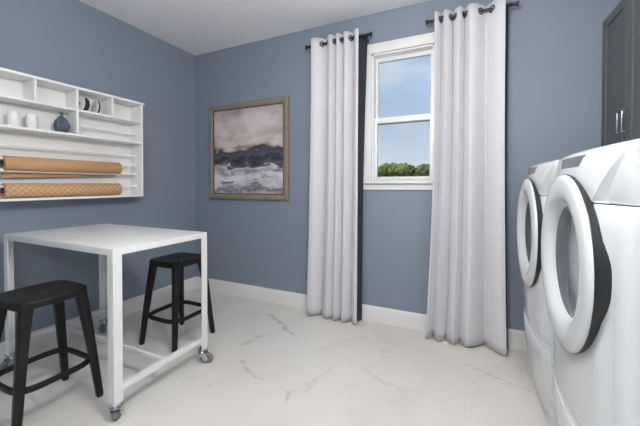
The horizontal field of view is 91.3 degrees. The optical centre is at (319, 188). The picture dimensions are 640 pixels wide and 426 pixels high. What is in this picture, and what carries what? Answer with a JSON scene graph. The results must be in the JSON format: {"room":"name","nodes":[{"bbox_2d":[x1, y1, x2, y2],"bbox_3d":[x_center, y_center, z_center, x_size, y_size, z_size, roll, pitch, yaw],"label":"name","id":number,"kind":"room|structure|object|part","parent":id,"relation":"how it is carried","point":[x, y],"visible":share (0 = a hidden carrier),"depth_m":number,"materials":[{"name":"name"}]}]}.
{"room":"laundry room","nodes":[
{"label":"laundry room","id":0,"kind":"room"},
{"bbox_2d":[0,0,195,342],"bbox_3d":[-2.455,-0.169,1.772,0.150,2.745,4.640,0,1,25],"label":"wall","id":1,"kind":"structure","parent":0,"point":[71,42],"depth_m":2.77,"materials":[{"name":"blue paint"}]},
{"bbox_2d":[0,67,143,201],"bbox_3d":[-1.949,-0.357,2.467,0.178,0.867,1.094,0,1,25],"label":"shelf","id":2,"kind":"object","parent":1,"relation":"attached to","point":[113,134],"visible":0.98,"depth_m":2.46,"materials":[{"name":"white paint"}]},
{"bbox_2d":[7,111,19,126],"bbox_3d":[-2.097,-0.474,2.141,0.066,0.106,0.066,0,1,25],"label":"vase","id":3,"kind":"object","parent":2,"relation":"on","point":[13,117],"visible":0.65,"depth_m":2.12,"materials":[{"name":"white ceramic"}]},
{"bbox_2d":[25,114,37,128],"bbox_3d":[-2.055,-0.475,2.232,0.066,0.106,0.066,0,1,25],"label":"vase","id":4,"kind":"object","parent":2,"relation":"on","point":[31,120],"visible":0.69,"depth_m":2.21,"materials":[{"name":"white ceramic"}]},
{"bbox_2d":[0,155,121,177],"bbox_3d":[-1.962,-0.154,2.445,0.103,0.149,0.782,0,1,25],"label":"paper roll","id":5,"kind":"object","parent":2,"relation":"on","point":[8,163],"visible":0.91,"depth_m":2.33,"materials":[{"name":"paper"}]},
{"bbox_2d":[0,183,121,197],"bbox_3d":[-1.962,0.008,2.448,0.103,0.103,0.782,0,1,25],"label":"paper roll","id":6,"kind":"object","parent":2,"relation":"on","point":[9,190],"visible":1,"depth_m":2.34,"materials":[{"name":"paper"}]},
{"bbox_2d":[53,112,69,132],"bbox_3d":[-1.972,-0.503,2.389,0.099,0.157,0.099,0,1,25],"label":"ribbed vase","id":7,"kind":"object","parent":2,"relation":"on","point":[61,124],"visible":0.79,"depth_m":2.36,"materials":[{"name":"ceramic"}]},
{"bbox_3d":[-1.950,-0.019,2.473,0.017,0.017,1.038,0,1,25],"label":"rod","id":8,"kind":"part","parent":2,"relation":"part of","materials":[{"name":"white paint"}]},
{"bbox_3d":[-1.950,-0.211,2.470,0.017,0.017,1.038,0,1,25],"label":"rod","id":9,"kind":"part","parent":2,"relation":"part of","materials":[{"name":"white paint"}]},
{"bbox_3d":[-1.950,-0.303,2.469,0.017,0.017,1.038,0,1,25],"label":"rod","id":10,"kind":"part","parent":2,"relation":"part of","materials":[{"name":"white paint"}]},
{"bbox_3d":[-1.950,-0.131,2.471,0.026,0.026,1.038,0,1,25],"label":"rod","id":11,"kind":"part","parent":2,"relation":"part of","materials":[{"name":"white paint"}]},
{"bbox_3d":[-1.946,0.069,2.472,0.156,0.016,1.038,0,1,25],"label":"panel","id":12,"kind":"part","parent":2,"relation":"part of","materials":[{"name":"white paint"}]},
{"bbox_3d":[-1.949,-0.781,2.462,0.178,0.018,1.094,0,1,25],"label":"panel","id":13,"kind":"part","parent":2,"relation":"part of","materials":[{"name":"white paint"}]},
{"bbox_2d":[79,96,90,110],"bbox_3d":[-1.907,-0.680,2.515,0.120,0.120,0.052,0,1,18],"label":"spool","id":14,"kind":"object","parent":2,"relation":"on","point":[84,103],"visible":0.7,"depth_m":2.49},
{"bbox_2d":[91,100,100,112],"bbox_3d":[-1.861,-0.679,2.605,0.116,0.116,0.026,0,1,31],"label":"spool","id":15,"kind":"object","parent":2,"relation":"on","point":[96,105],"visible":0.89,"depth_m":2.59},
{"bbox_3d":[-1.839,-0.510,2.703,0.017,0.017,0.515,0,1,25],"label":"rod","id":16,"kind":"part","parent":2,"relation":"part of","materials":[{"name":"white paint"}]},
{"bbox_3d":[-1.730,-0.358,2.947,0.170,0.855,0.016,0,1,25],"label":"panel","id":17,"kind":"part","parent":2,"relation":"part of","materials":[{"name":"white paint"}]},
{"bbox_2d":[0,277,195,363],"bbox_3d":[-2.384,1.135,1.748,0.016,0.138,4.324,0,1,25],"label":"baseboard","id":18,"kind":"structure","parent":1,"relation":"attached to","point":[129,306],"depth_m":2.93,"materials":[{"name":"paint"}]},
{"bbox_2d":[79,0,429,55],"bbox_3d":[-0.529,-1.589,0.854,4.400,0.120,4.640,0,1,25],"label":"ceiling","id":19,"kind":"structure","parent":0,"point":[196,27],"depth_m":2.83,"materials":[{"name":"paint"}]},
{"bbox_2d":[0,288,549,425],"bbox_3d":[-0.529,1.276,0.894,4.400,0.120,4.640,0,1,25],"label":"floor","id":20,"kind":"structure","parent":0,"point":[272,364],"depth_m":1.96,"materials":[{"name":"white tile"}]},
{"bbox_2d":[0,280,103,425],"bbox_3d":[-1.521,0.880,1.720,0.388,0.648,0.408,0,1,25],"label":"bar stool","id":21,"kind":"object","parent":20,"relation":"on","point":[23,301],"visible":1,"depth_m":1.68,"materials":[{"name":"black plastic"}]},
{"bbox_3d":[-1.708,0.889,1.643,0.146,0.632,0.069,-1,1,-34],"label":"leg","id":22,"kind":"part","parent":21,"relation":"part of","materials":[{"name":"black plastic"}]},
{"bbox_3d":[-1.460,0.891,1.527,0.069,0.632,0.146,0,1,-6],"label":"leg","id":23,"kind":"part","parent":21,"relation":"part of","materials":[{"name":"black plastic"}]},
{"bbox_3d":[-1.521,0.576,1.716,0.334,0.040,0.334,0,1,25],"label":"seat","id":24,"kind":"part","parent":21,"relation":"part of","materials":[{"name":"black plastic"}]},
{"bbox_3d":[-1.581,0.885,1.913,0.069,0.632,0.146,0,1,-6],"label":"leg","id":25,"kind":"part","parent":21,"relation":"part of","materials":[{"name":"black plastic"}]},
{"bbox_3d":[-1.334,0.887,1.798,0.146,0.632,0.069,-1,1,-34],"label":"leg","id":26,"kind":"part","parent":21,"relation":"part of","materials":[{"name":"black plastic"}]},
{"bbox_2d":[0,223,212,419],"bbox_3d":[-1.427,0.749,2.101,1.208,0.900,0.702,0,1,25],"label":"table","id":27,"kind":"object","parent":20,"relation":"on","point":[110,241],"visible":0.89,"depth_m":1.96,"materials":[{"name":"white metal"}]},
{"bbox_3d":[-2.059,0.717,2.086,0.047,0.764,0.047,0,1,25],"label":"leg","id":28,"kind":"part","parent":27,"relation":"part of","materials":[{"name":"white metal"}]},
{"bbox_3d":[-1.940,1.029,2.359,0.025,0.032,0.624,0,1,25],"label":"rail","id":29,"kind":"part","parent":27,"relation":"part of","materials":[{"name":"white metal"}]},
{"bbox_3d":[-1.810,0.710,2.619,0.047,0.764,0.047,0,1,25],"label":"leg","id":30,"kind":"part","parent":27,"relation":"part of","materials":[{"name":"white metal"}]},
{"bbox_3d":[-1.060,0.724,1.619,0.047,0.764,0.047,0,1,25],"label":"leg","id":31,"kind":"part","parent":27,"relation":"part of","materials":[{"name":"white metal"}]},
{"bbox_3d":[-0.931,1.036,1.889,0.025,0.032,0.624,0,1,25],"label":"rail","id":32,"kind":"part","parent":27,"relation":"part of","materials":[{"name":"white metal"}]},
{"bbox_3d":[-0.811,0.716,2.153,0.047,0.764,0.047,0,1,25],"label":"leg","id":33,"kind":"part","parent":27,"relation":"part of","materials":[{"name":"white metal"}]},
{"bbox_2d":[139,252,214,352],"bbox_3d":[-1.130,0.869,2.498,0.388,0.648,0.408,0,1,25],"label":"bar stool","id":34,"kind":"object","parent":20,"relation":"on","point":[176,262],"visible":0.9,"depth_m":2.40,"materials":[{"name":"black plastic"}]},
{"bbox_3d":[-1.317,0.878,2.421,0.146,0.632,0.069,-1,1,-34],"label":"leg","id":35,"kind":"part","parent":34,"relation":"part of","materials":[{"name":"black plastic"}]},
{"bbox_3d":[-1.130,0.565,2.494,0.334,0.040,0.334,0,1,25],"label":"seat","id":36,"kind":"part","parent":34,"relation":"part of","materials":[{"name":"black plastic"}]},
{"bbox_3d":[-1.070,0.880,2.305,0.069,0.632,0.146,0,1,-6],"label":"leg","id":37,"kind":"part","parent":34,"relation":"part of","materials":[{"name":"black plastic"}]},
{"bbox_3d":[-1.191,0.875,2.691,0.069,0.632,0.146,0,1,-6],"label":"leg","id":38,"kind":"part","parent":34,"relation":"part of","materials":[{"name":"black plastic"}]},
{"bbox_3d":[-0.944,0.876,2.576,0.146,0.632,0.069,-1,1,-34],"label":"leg","id":39,"kind":"part","parent":34,"relation":"part of","materials":[{"name":"black plastic"}]},
{"bbox_2d":[517,159,560,425],"bbox_3d":[1.532,0.533,1.616,0.822,1.345,0.700,0,1,25],"label":"washing machine","id":40,"kind":"object","parent":20,"relation":"on","point":[534,189],"visible":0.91,"depth_m":1.58,"materials":[{"name":"white metal"}]},
{"bbox_3d":[1.210,0.243,1.762,0.038,0.394,0.394,0,1,25],"label":"glass","id":41,"kind":"part","parent":40,"relation":"part of","materials":[{"name":"grey glass"}]},
{"bbox_3d":[1.200,0.243,1.766,0.058,0.610,0.610,0,1,25],"label":"door","id":42,"kind":"part","parent":40,"relation":"part of","materials":[{"name":"plastic"}]},
{"bbox_3d":[1.231,0.958,1.762,0.118,0.381,0.640,0,1,25],"label":"drawer","id":43,"kind":"part","parent":40,"relation":"part of","materials":[{"name":"white ceramic"}]},
{"bbox_3d":[1.544,-0.054,1.602,0.797,0.170,0.700,0,1,25],"label":"control panel","id":44,"kind":"part","parent":40,"relation":"part of","materials":[{"name":"white plastic"}]},
{"bbox_2d":[541,138,639,425],"bbox_3d":[1.224,0.542,0.954,0.822,1.345,0.700,0,1,25],"label":"washing machine","id":45,"kind":"object","parent":20,"relation":"on","point":[590,233],"visible":1,"depth_m":0.87,"materials":[{"name":"white metal"}]},
{"bbox_3d":[0.922,0.967,1.101,0.118,0.381,0.640,0,1,25],"label":"drawer","id":46,"kind":"part","parent":45,"relation":"part of","materials":[{"name":"white ceramic"}]},
{"bbox_3d":[0.901,0.253,1.101,0.038,0.394,0.394,0,1,25],"label":"glass","id":47,"kind":"part","parent":45,"relation":"part of","materials":[{"name":"grey glass"}]},
{"bbox_3d":[0.892,0.253,1.105,0.058,0.610,0.610,0,1,25],"label":"door","id":48,"kind":"part","parent":45,"relation":"part of","materials":[{"name":"plastic"}]},
{"bbox_3d":[1.235,-0.045,0.941,0.797,0.170,0.700,0,1,25],"label":"control panel","id":49,"kind":"part","parent":45,"relation":"part of","materials":[{"name":"white plastic"}]},
{"bbox_2d":[195,0,620,330],"bbox_3d":[0.419,-0.185,2.908,4.100,2.745,0.150,0,1,25],"label":"wall","id":50,"kind":"structure","parent":0,"point":[554,80],"depth_m":2.73,"materials":[{"name":"blue paint"}]},
{"bbox_2d":[209,96,289,199],"bbox_3d":[-0.789,-0.409,3.362,1.044,1.044,0.038,0,1,25],"label":"framed painting","id":51,"kind":"object","parent":50,"relation":"attached to","point":[249,142],"visible":1,"depth_m":3.34,"materials":[{"name":"fabric"}]},
{"bbox_2d":[305,31,372,49],"bbox_3d":[0.174,-1.323,2.855,0.639,0.056,0.124,0,1,25],"label":"curtain rod","id":52,"kind":"object","parent":50,"relation":"attached to","point":[370,33],"visible":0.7,"depth_m":2.75,"materials":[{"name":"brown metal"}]},
{"bbox_2d":[306,28,367,323],"bbox_3d":[0.146,-0.102,2.832,0.557,2.564,0.122,0,1,25],"label":"curtain","id":53,"kind":"object","parent":52,"relation":"hanging from","point":[338,69],"visible":1,"depth_m":2.81,"materials":[{"name":"white fabric"}]},
{"bbox_2d":[196,276,526,350],"bbox_3d":[0.384,1.119,2.851,4.100,0.138,0.016,0,1,25],"label":"baseboard","id":54,"kind":"structure","parent":50,"relation":"attached to","point":[405,319],"depth_m":2.84,"materials":[{"name":"paint"}]},
{"bbox_2d":[363,32,434,189],"bbox_3d":[0.724,-0.635,2.732,0.739,1.285,0.200,0,1,25],"label":"window","id":55,"kind":"structure","parent":50,"relation":"in","point":[371,181],"depth_m":2.75,"materials":[{"name":"paint"}]},
{"bbox_3d":[0.705,-0.059,2.700,0.739,0.026,0.110,0,1,25],"label":"sill","id":56,"kind":"part","parent":55,"relation":"part of","materials":[{"name":"paint"}]},
{"bbox_3d":[0.724,-0.354,2.737,0.497,0.562,0.032,0,1,25],"label":"sash","id":57,"kind":"part","parent":55,"relation":"part of","materials":[{"name":"white plastic"}]},
{"bbox_3d":[0.741,-0.882,2.766,0.497,0.599,0.032,0,1,25],"label":"sash","id":58,"kind":"part","parent":55,"relation":"part of","materials":[{"name":"white plastic"}]},
{"bbox_2d":[425,0,518,29],"bbox_3d":[1.147,-1.316,2.401,0.633,0.056,0.124,0,1,25],"label":"curtain rod","id":59,"kind":"object","parent":50,"relation":"attached to","point":[516,3],"visible":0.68,"depth_m":2.31,"materials":[{"name":"brown metal"}]},
{"bbox_2d":[425,0,508,355],"bbox_3d":[1.114,-0.092,2.384,0.576,2.562,0.137,0,1,25],"label":"curtain","id":60,"kind":"object","parent":59,"relation":"hanging from","point":[467,300],"visible":0.99,"depth_m":2.36,"materials":[{"name":"white fabric"}]},
{"bbox_3d":[1.396,-0.144,-0.024,0.150,2.745,4.640,0,1,25],"label":"wall","id":61,"kind":"structure","parent":0,"visible":0},
{"bbox_2d":[601,0,639,145],"bbox_3d":[1.905,-0.673,1.716,0.404,0.895,0.738,0,1,25],"label":"upper cabinet","id":62,"kind":"object","parent":61,"relation":"attached to","point":[620,122],"visible":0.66,"depth_m":1.84,"materials":[{"name":"grey paint"}]},
{"bbox_3d":[1.841,-0.677,1.951,0.020,0.891,0.362,0,1,25],"label":"door","id":63,"kind":"part","parent":62,"relation":"part of","materials":[{"name":"grey paint"}]},
{"bbox_3d":[1.752,-0.388,1.828,0.035,0.129,0.010,0,1,25],"label":"handle","id":64,"kind":"part","parent":62,"relation":"part of","materials":[{"name":"silver metal"}]},
{"bbox_3d":[1.726,-0.387,1.774,0.035,0.129,0.010,0,1,25],"label":"handle","id":65,"kind":"part","parent":62,"relation":"part of","materials":[{"name":"silver metal"}]},
{"bbox_3d":[1.685,-0.672,1.617,0.020,0.891,0.368,0,1,25],"label":"door","id":66,"kind":"part","parent":62,"relation":"part of","materials":[{"name":"grey paint"}]},
{"label":"outside","id":67,"kind":"structure","parent":0,"visible":0},
{"bbox_3d":[25.972,0.900,55.715,120.000,0.100,117.090,0,1,25],"label":"ground","id":68,"kind":"structure","parent":67,"visible":0},
{"bbox_2d":[378,162,410,176],"bbox_3d":[8.059,-0.864,33.958,3.574,4.050,3.547,0,1,25],"label":"tree","id":69,"kind":"object","parent":68,"relation":"on","point":[393,169],"visible":0.69,"depth_m":33.02,"materials":[{"name":"green plant"}]},
{"bbox_2d":[404,162,416,176],"bbox_3d":[10.292,-1.000,37.614,3.581,4.221,3.554,-1,1,-37],"label":"tree","id":70,"kind":"object","parent":68,"relation":"on","point":[413,169],"visible":0.09,"depth_m":36.56,"materials":[{"name":"green plant"}]},
{"bbox_2d":[415,164,429,175],"bbox_3d":[11.679,-0.800,32.211,3.343,3.970,3.368,0,1,25],"label":"tree","id":71,"kind":"object","parent":68,"relation":"on","point":[423,169],"visible":0.23,"depth_m":31.36,"materials":[{"name":"green plant"}]}
]}

